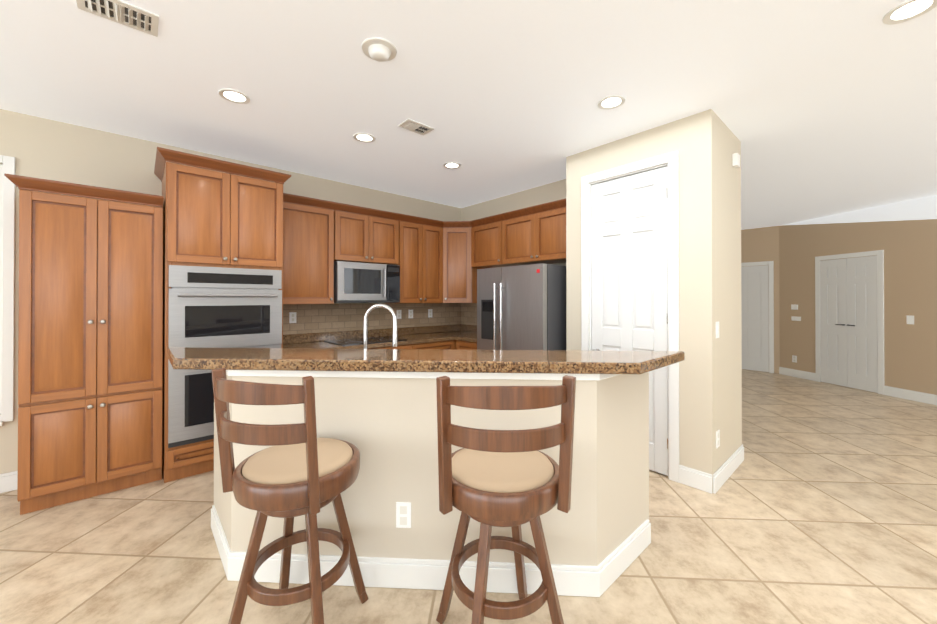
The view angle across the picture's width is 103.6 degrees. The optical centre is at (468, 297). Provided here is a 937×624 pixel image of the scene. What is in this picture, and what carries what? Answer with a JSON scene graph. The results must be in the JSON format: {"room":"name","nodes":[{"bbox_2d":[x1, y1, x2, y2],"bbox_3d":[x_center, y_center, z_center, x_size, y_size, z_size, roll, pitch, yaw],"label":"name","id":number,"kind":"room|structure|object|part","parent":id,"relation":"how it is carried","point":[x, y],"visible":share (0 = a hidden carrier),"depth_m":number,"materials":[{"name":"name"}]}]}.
{"room":"kitchen","nodes":[
{"label":"kitchen","id":0,"kind":"room"},
{"bbox_2d":[0,109,460,473],"bbox_3d":[-1.409,0.032,4.475,14.250,2.750,0.150,0,0,-42],"label":"wall","id":1,"kind":"structure","parent":0,"point":[41,148],"depth_m":2.96,"materials":[{"name":"paint"}]},
{"bbox_2d":[0,155,14,425],"bbox_3d":[-3.780,-0.054,2.224,1.325,1.930,0.048,0,0,-42],"label":"window","id":2,"kind":"structure","parent":1,"relation":"in","point":[8,298],"depth_m":2.65,"materials":[{"name":"white"}]},
{"bbox_2d":[0,164,2,413],"bbox_3d":[-3.817,-0.064,2.265,1.207,1.792,0.084,0,0,-42],"label":"window shutters","id":3,"kind":"object","parent":2,"relation":"attached to","point":[1,196],"depth_m":2.65,"materials":[{"name":"white"}]},
{"bbox_2d":[0,471,17,492],"bbox_3d":[-4.869,1.324,1.267,4.425,0.134,0.014,0,0,-42],"label":"baseboard","id":4,"kind":"structure","parent":1,"relation":"attached to","point":[8,481],"depth_m":2.65,"materials":[{"name":"white"}]},
{"bbox_2d":[283,193,342,303],"bbox_3d":[-1.719,-0.464,3.848,0.620,1.064,0.371,0,0,-42],"label":"upper cabinet","id":5,"kind":"object","parent":1,"relation":"attached to","point":[312,227],"depth_m":3.71,"materials":[{"name":"brown wood"}]},
{"bbox_2d":[343,204,394,264],"bbox_3d":[-1.242,-0.694,4.275,0.770,0.599,0.371,0,0,-42],"label":"upper cabinet","id":6,"kind":"object","parent":1,"relation":"attached to","point":[368,234],"depth_m":4.13,"materials":[{"name":"brown wood"}]},
{"bbox_2d":[334,261,399,302],"bbox_3d":[-1.209,-0.160,4.236,0.750,0.441,0.467,0,0,-42],"label":"microwave","id":7,"kind":"object","parent":6,"relation":"attached to","point":[356,282],"visible":0.94,"depth_m":4.06,"materials":[{"name":"silver metal"}]},
{"bbox_2d":[283,303,458,334],"bbox_3d":[-1.090,0.235,4.647,2.637,0.320,0.012,0,0,-42],"label":"tile backsplash","id":8,"kind":"structure","parent":1,"relation":"attached to","point":[314,318],"depth_m":4.43,"materials":[{"name":"tile"}]},
{"bbox_2d":[289,312,295,322],"bbox_3d":[-1.873,0.217,3.935,0.070,0.115,0.006,0,0,-42],"label":"outlet","id":9,"kind":"object","parent":8,"relation":"attached to","point":[292,317],"depth_m":3.93,"materials":[{"name":"white plastic"}]},
{"bbox_2d":[397,310,400,318],"bbox_3d":[-0.904,0.221,4.801,0.070,0.115,0.006,0,0,-42],"label":"outlet","id":10,"kind":"object","parent":8,"relation":"attached to","point":[398,311],"depth_m":4.80,"materials":[{"name":"white plastic"}]},
{"bbox_2d":[408,310,412,317],"bbox_3d":[-0.769,0.221,4.921,0.070,0.115,0.006,0,0,-42],"label":"outlet","id":11,"kind":"object","parent":8,"relation":"attached to","point":[410,312],"depth_m":4.91,"materials":[{"name":"white plastic"}]},
{"bbox_2d":[428,309,431,317],"bbox_3d":[-0.531,0.222,5.134,0.070,0.115,0.006,0,0,-42],"label":"outlet","id":12,"kind":"object","parent":8,"relation":"attached to","point":[429,310],"depth_m":5.12,"materials":[{"name":"white plastic"}]},
{"bbox_2d":[395,213,442,302],"bbox_3d":[-0.696,-0.459,4.736,0.769,1.064,0.410,0,0,-42],"label":"upper cabinet","id":13,"kind":"object","parent":1,"relation":"attached to","point":[437,261],"depth_m":4.59,"materials":[{"name":"brown wood"}]},
{"bbox_2d":[443,221,476,302],"bbox_3d":[-0.138,-0.458,5.052,0.682,1.064,0.682,0,0,-42],"label":"upper cabinet","id":14,"kind":"object","parent":1,"relation":"attached to","point":[459,271],"depth_m":4.83,"materials":[{"name":"brown wood"}]},
{"bbox_2d":[0,370,936,623],"bbox_3d":[1.346,1.453,1.532,14.450,0.120,11.100,0,0,-42],"label":"floor","id":15,"kind":"structure","parent":0,"point":[819,506],"depth_m":2.05,"materials":[{"name":"tile"}]},
{"bbox_2d":[4,174,163,514],"bbox_3d":[-2.767,0.321,2.735,0.752,2.155,0.629,0,0,-42],"label":"pantry cabinet","id":16,"kind":"object","parent":15,"relation":"on","point":[90,364],"visible":1,"depth_m":2.51,"materials":[{"name":"brown wood"}]},
{"bbox_2d":[154,147,290,482],"bbox_3d":[-2.151,0.156,3.232,0.914,2.490,0.709,0,0,-42],"label":"tall cabinet","id":17,"kind":"object","parent":15,"relation":"on","point":[215,218],"visible":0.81,"depth_m":2.91,"materials":[{"name":"brown wood"}]},
{"bbox_2d":[168,265,281,447],"bbox_3d":[-2.126,0.442,3.203,0.772,1.360,0.724,0,0,-42],"label":"wall oven","id":18,"kind":"object","parent":17,"relation":"in","point":[215,307],"visible":0.69,"depth_m":2.88,"materials":[{"name":"silver metal"}]},
{"bbox_2d":[211,368,367,623],"bbox_3d":[-0.691,0.836,1.520,0.587,1.121,0.597,0,0,-42],"label":"stool","id":19,"kind":"object","parent":15,"relation":"on","point":[293,471],"visible":1,"depth_m":1.37,"materials":[{"name":"brown wood"}]},
{"bbox_3d":[-0.693,0.522,1.481,0.530,0.492,0.540,0,0,-42],"label":"seat","id":20,"kind":"part","parent":19,"relation":"part of","materials":[{"name":"brown wood"}]},
{"bbox_2d":[242,438,352,484],"bbox_3d":[-0.694,0.667,1.524,0.412,0.050,0.412,0,0,-42],"label":"cushion","id":21,"kind":"object","parent":19,"relation":"on","point":[277,464],"depth_m":1.44,"materials":[{"name":"beige fabric"}]},
{"bbox_2d":[367,344,418,348],"bbox_3d":[-1.158,0.970,4.173,0.942,0.870,0.623,0,0,-42],"label":"base cabinet","id":22,"kind":"object","parent":15,"relation":"on","point":[410,346],"depth_m":4.14,"materials":[{"name":"brown wood"}]},
{"bbox_2d":[283,324,476,348],"bbox_3d":[-0.707,0.464,4.217,2.637,0.140,1.162,0,0,-42],"label":"countertop","id":23,"kind":"structure","parent":22,"relation":"on","point":[437,333],"depth_m":4.41,"materials":[{"name":"stone"}]},
{"bbox_2d":[325,336,406,345],"bbox_3d":[-1.165,0.488,4.191,0.760,0.009,0.510,0,0,-42],"label":"cooktop","id":24,"kind":"object","parent":23,"relation":"in","point":[352,341],"visible":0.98,"depth_m":4.14,"materials":[{"name":"black glass"}]},
{"bbox_2d":[419,340,450,349],"bbox_3d":[-0.639,0.973,4.636,0.672,0.870,0.623,0,0,-42],"label":"base cabinet","id":25,"kind":"object","parent":15,"relation":"on","point":[442,344],"depth_m":4.46,"materials":[{"name":"brown wood"}]},
{"bbox_2d":[203,348,670,596],"bbox_3d":[-0.254,0.895,2.357,2.110,1.005,2.110,0,0,-42],"label":"kitchen island","id":26,"kind":"object","parent":15,"relation":"on","point":[401,538],"depth_m":1.78,"materials":[{"name":"paint"}]},
{"bbox_2d":[396,502,410,527],"bbox_3d":[-0.313,1.049,1.777,0.054,0.120,0.054,0,0,-42],"label":"outlet","id":27,"kind":"object","parent":26,"relation":"attached to","point":[403,509],"depth_m":1.77,"materials":[{"name":"white plastic"}]},
{"bbox_2d":[459,340,476,349],"bbox_3d":[0.243,0.973,4.659,0.621,0.870,0.560,0,0,-42],"label":"base cabinet","id":28,"kind":"object","parent":15,"relation":"on","point":[463,345],"depth_m":4.50,"materials":[{"name":"brown wood"}]},
{"bbox_2d":[436,375,575,623],"bbox_3d":[0.126,0.836,1.444,0.589,1.121,0.586,0,0,-42],"label":"stool","id":29,"kind":"object","parent":15,"relation":"on","point":[514,480],"visible":0.98,"depth_m":1.29,"materials":[{"name":"brown wood"}]},
{"bbox_2d":[452,448,553,492],"bbox_3d":[0.128,0.667,1.467,0.411,0.050,0.411,0,0,-42],"label":"cushion","id":30,"kind":"object","parent":29,"relation":"on","point":[477,471],"depth_m":1.37,"materials":[{"name":"beige fabric"}]},
{"bbox_3d":[0.124,0.521,1.417,0.547,0.492,0.545,0,0,-42],"label":"seat","id":31,"kind":"part","parent":29,"relation":"part of","materials":[{"name":"brown wood"}]},
{"bbox_2d":[477,264,565,349],"bbox_3d":[0.661,0.545,4.029,0.843,1.720,0.910,0,0,-42],"label":"refrigerator","id":32,"kind":"object","parent":15,"relation":"on","point":[521,307],"visible":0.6,"depth_m":3.67,"materials":[{"name":"silver metal"}]},
{"bbox_2d":[0,0,936,229],"bbox_3d":[1.779,-1.419,1.061,14.450,0.120,9.800,0,0,-42],"label":"ceiling","id":33,"kind":"structure","parent":0,"point":[821,108],"depth_m":2.36,"materials":[{"name":"paint"}]},
{"bbox_2d":[76,0,158,36],"bbox_3d":[-1.656,-1.350,1.747,0.286,0.017,0.186,0,0,-42],"label":"ceiling vent","id":34,"kind":"object","parent":33,"relation":"in","point":[130,16],"visible":1,"depth_m":1.75,"materials":[{"name":"white"}]},
{"bbox_2d":[218,88,249,103],"bbox_3d":[-1.572,-1.349,2.479,0.184,0.008,0.184,0,0,-42],"label":"recessed light","id":35,"kind":"object","parent":33,"relation":"in","point":[234,96],"visible":1,"depth_m":2.48,"materials":[{"name":"white"}]},
{"bbox_2d":[353,133,375,142],"bbox_3d":[-0.878,-1.345,3.113,0.184,0.008,0.184,0,0,-42],"label":"recessed light","id":36,"kind":"object","parent":33,"relation":"in","point":[365,137],"visible":0.98,"depth_m":3.11,"materials":[{"name":"white"}]},
{"bbox_2d":[361,37,396,61],"bbox_3d":[-0.486,-1.329,2.014,0.190,0.052,0.190,0,0,-42],"label":"ceiling light","id":37,"kind":"object","parent":33,"relation":"attached to","point":[378,49],"visible":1,"depth_m":1.98,"materials":[{"name":"white"}]},
{"bbox_2d":[398,118,434,135],"bbox_3d":[-0.414,-1.345,2.924,0.246,0.017,0.156,0,0,-42],"label":"ceiling vent","id":38,"kind":"object","parent":33,"relation":"in","point":[408,124],"visible":1,"depth_m":2.91,"materials":[{"name":"white"}]},
{"bbox_2d":[443,162,460,168],"bbox_3d":[-0.168,-1.342,3.760,0.184,0.008,0.184,0,0,-42],"label":"recessed light","id":39,"kind":"object","parent":33,"relation":"in","point":[451,165],"visible":1,"depth_m":3.76,"materials":[{"name":"white"}]},
{"bbox_2d":[597,95,625,109],"bbox_3d":[0.989,-1.348,2.554,0.184,0.008,0.184,0,0,-42],"label":"recessed light","id":40,"kind":"object","parent":33,"relation":"in","point":[610,102],"visible":1,"depth_m":2.55,"materials":[{"name":"white"}]},
{"bbox_2d":[882,0,936,24],"bbox_3d":[2.083,-1.352,1.734,0.184,0.008,0.184,0,0,-42],"label":"recessed light","id":41,"kind":"object","parent":33,"relation":"in","point":[906,11],"visible":1,"depth_m":1.74,"materials":[{"name":"white"}]},
{"bbox_2d":[461,179,741,444],"bbox_3d":[1.121,0.031,4.358,0.290,2.750,3.395,0,0,-42],"label":"wall","id":42,"kind":"structure","parent":0,"point":[554,191],"depth_m":4.67,"materials":[{"name":"paint"}]},
{"bbox_2d":[459,303,476,324],"bbox_3d":[0.279,0.237,5.083,0.013,0.320,1.140,0,0,-42],"label":"tile backsplash","id":43,"kind":"structure","parent":42,"relation":"attached to","point":[467,311],"depth_m":5.39,"materials":[{"name":"tile"}]},
{"bbox_2d":[475,215,506,268],"bbox_3d":[0.372,-0.692,4.716,0.370,0.599,0.610,0,0,-42],"label":"upper cabinet","id":44,"kind":"object","parent":42,"relation":"attached to","point":[484,227],"depth_m":4.63,"materials":[{"name":"brown wood"}]},
{"bbox_2d":[495,198,565,266],"bbox_3d":[0.847,-0.695,4.184,0.370,0.599,1.046,0,0,-42],"label":"upper cabinet","id":45,"kind":"object","parent":42,"relation":"attached to","point":[536,234],"depth_m":4.07,"materials":[{"name":"brown wood"}]},
{"bbox_2d":[565,109,720,492],"bbox_3d":[1.381,0.025,3.122,0.110,2.750,1.205,0,0,-42],"label":"wall","id":46,"kind":"structure","parent":0,"point":[706,144],"depth_m":2.74,"materials":[{"name":"paint"}]},
{"bbox_2d":[581,151,678,482],"bbox_3d":[1.341,0.145,3.116,0.175,2.510,0.820,0,0,-42],"label":"door frame","id":47,"kind":"structure","parent":46,"relation":"in","point":[671,159],"depth_m":2.83,"materials":[{"name":"white wood"}]},
{"bbox_2d":[591,166,667,475],"bbox_3d":[1.345,0.183,3.120,0.035,2.410,0.650,0,0,-42],"label":"door leaf","id":48,"kind":"structure","parent":47,"relation":"attached to","point":[629,263],"depth_m":3.05,"materials":[{"name":"white wood"}]},
{"bbox_3d":[1.317,0.163,3.070,0.076,2.030,0.617,0,0,-42],"label":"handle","id":49,"kind":"part","parent":47,"relation":"part of","materials":[{"name":"white wood"}]},
{"bbox_2d":[717,115,740,465],"bbox_3d":[2.018,0.025,2.956,0.600,2.750,0.110,0,0,-42],"label":"wall","id":50,"kind":"structure","parent":0,"point":[728,144],"depth_m":2.95,"materials":[{"name":"paint"}]},
{"bbox_2d":[716,321,718,337],"bbox_3d":[1.830,0.238,2.708,0.075,0.120,0.008,0,0,-42],"label":"switch plate","id":51,"kind":"object","parent":50,"relation":"attached to","point":[717,323],"depth_m":2.70,"materials":[{"name":"white plastic"}]},
{"bbox_2d":[716,430,719,448],"bbox_3d":[1.830,1.038,2.704,0.075,0.120,0.007,0,0,-42],"label":"outlet","id":52,"kind":"object","parent":50,"relation":"attached to","point":[717,432],"depth_m":2.69,"materials":[{"name":"white plastic"}]},
{"bbox_2d":[709,444,743,493],"bbox_3d":[2.049,1.331,2.896,0.846,0.134,0.019,0,0,-42],"label":"baseboard","id":53,"kind":"structure","parent":50,"relation":"attached to","point":[727,469],"depth_m":2.81,"materials":[{"name":"white wood"}]},
{"bbox_2d":[732,153,739,167],"bbox_3d":[2.193,-1.120,3.021,0.080,0.100,0.034,0,0,-42],"label":"sensor","id":54,"kind":"object","parent":50,"relation":"attached to","point":[735,160],"depth_m":3.00,"materials":[{"name":"white plastic"}]},
{"bbox_2d":[741,226,779,373],"bbox_3d":[4.791,0.049,8.041,0.150,2.750,3.090,0,0,-42],"label":"wall","id":55,"kind":"structure","parent":0,"point":[759,244],"depth_m":6.96,"materials":[{"name":"paint"}]},
{"bbox_2d":[741,261,773,372],"bbox_3d":[5.404,0.370,7.226,0.016,2.100,0.900,0,0,-42],"label":"door frame","id":56,"kind":"structure","parent":55,"relation":"in","point":[771,315],"depth_m":6.91,"materials":[{"name":"white wood"}]},
{"bbox_2d":[741,265,768,371],"bbox_3d":[5.405,0.403,7.227,0.012,2.015,0.750,0,0,-42],"label":"door leaf","id":57,"kind":"structure","parent":56,"relation":"attached to","point":[755,312],"depth_m":7.09,"materials":[{"name":"white wood"}]},
{"bbox_2d":[779,195,936,394],"bbox_3d":[6.474,0.025,3.156,0.150,2.752,7.500,0,0,-10],"label":"wall","id":58,"kind":"structure","parent":0,"point":[909,247],"depth_m":5.28,"materials":[{"name":"paint"}]},
{"bbox_2d":[791,304,797,309],"bbox_3d":[5.800,0.172,6.560,0.023,0.090,0.100,0,0,-9],"label":"light switch","id":59,"kind":"object","parent":58,"relation":"attached to","point":[793,306],"depth_m":6.55,"materials":[{"name":"white plastic"}]},
{"bbox_2d":[792,355,796,362],"bbox_3d":[5.805,1.097,6.566,0.008,0.120,0.075,0,0,-9],"label":"outlet","id":60,"kind":"object","parent":58,"relation":"attached to","point":[794,358],"depth_m":6.56,"materials":[{"name":"white plastic"}]},
{"bbox_2d":[791,316,800,320],"bbox_3d":[5.811,0.377,6.541,0.008,0.075,0.160,0,0,-9],"label":"light switch","id":61,"kind":"object","parent":58,"relation":"attached to","point":[794,318],"depth_m":6.55,"materials":[{"name":"white plastic"}]},
{"bbox_2d":[779,367,815,380],"bbox_3d":[5.808,1.349,6.525,0.339,0.134,0.531,0,0,-42],"label":"baseboard","id":62,"kind":"structure","parent":58,"relation":"attached to","point":[784,371],"depth_m":6.50,"materials":[{"name":"white wood"}]},
{"bbox_2d":[815,250,884,394],"bbox_3d":[5.936,0.363,5.781,0.489,2.100,0.770,0,0,-42],"label":"double door","id":63,"kind":"structure","parent":58,"relation":"in","point":[880,299],"depth_m":5.40,"materials":[{"name":"white wood"}]},
{"bbox_2d":[820,256,877,392],"bbox_3d":[5.938,0.396,5.781,0.012,2.015,0.754,0,0,-10],"label":"door leaf","id":64,"kind":"structure","parent":63,"relation":"attached to","point":[848,295],"depth_m":5.75,"materials":[{"name":"white wood"}]},
{"bbox_2d":[906,315,913,323],"bbox_3d":[6.064,0.310,5.063,0.009,0.120,0.075,0,0,-9],"label":"light switch","id":65,"kind":"object","parent":58,"relation":"attached to","point":[910,319],"depth_m":5.06,"materials":[{"name":"white plastic"}]},
{"bbox_2d":[884,386,936,404],"bbox_3d":[6.519,1.329,2.386,3.179,0.134,5.076,0,0,-42],"label":"baseboard","id":66,"kind":"structure","parent":58,"relation":"attached to","point":[922,397],"depth_m":5.05,"materials":[{"name":"white wood"}]}
]}

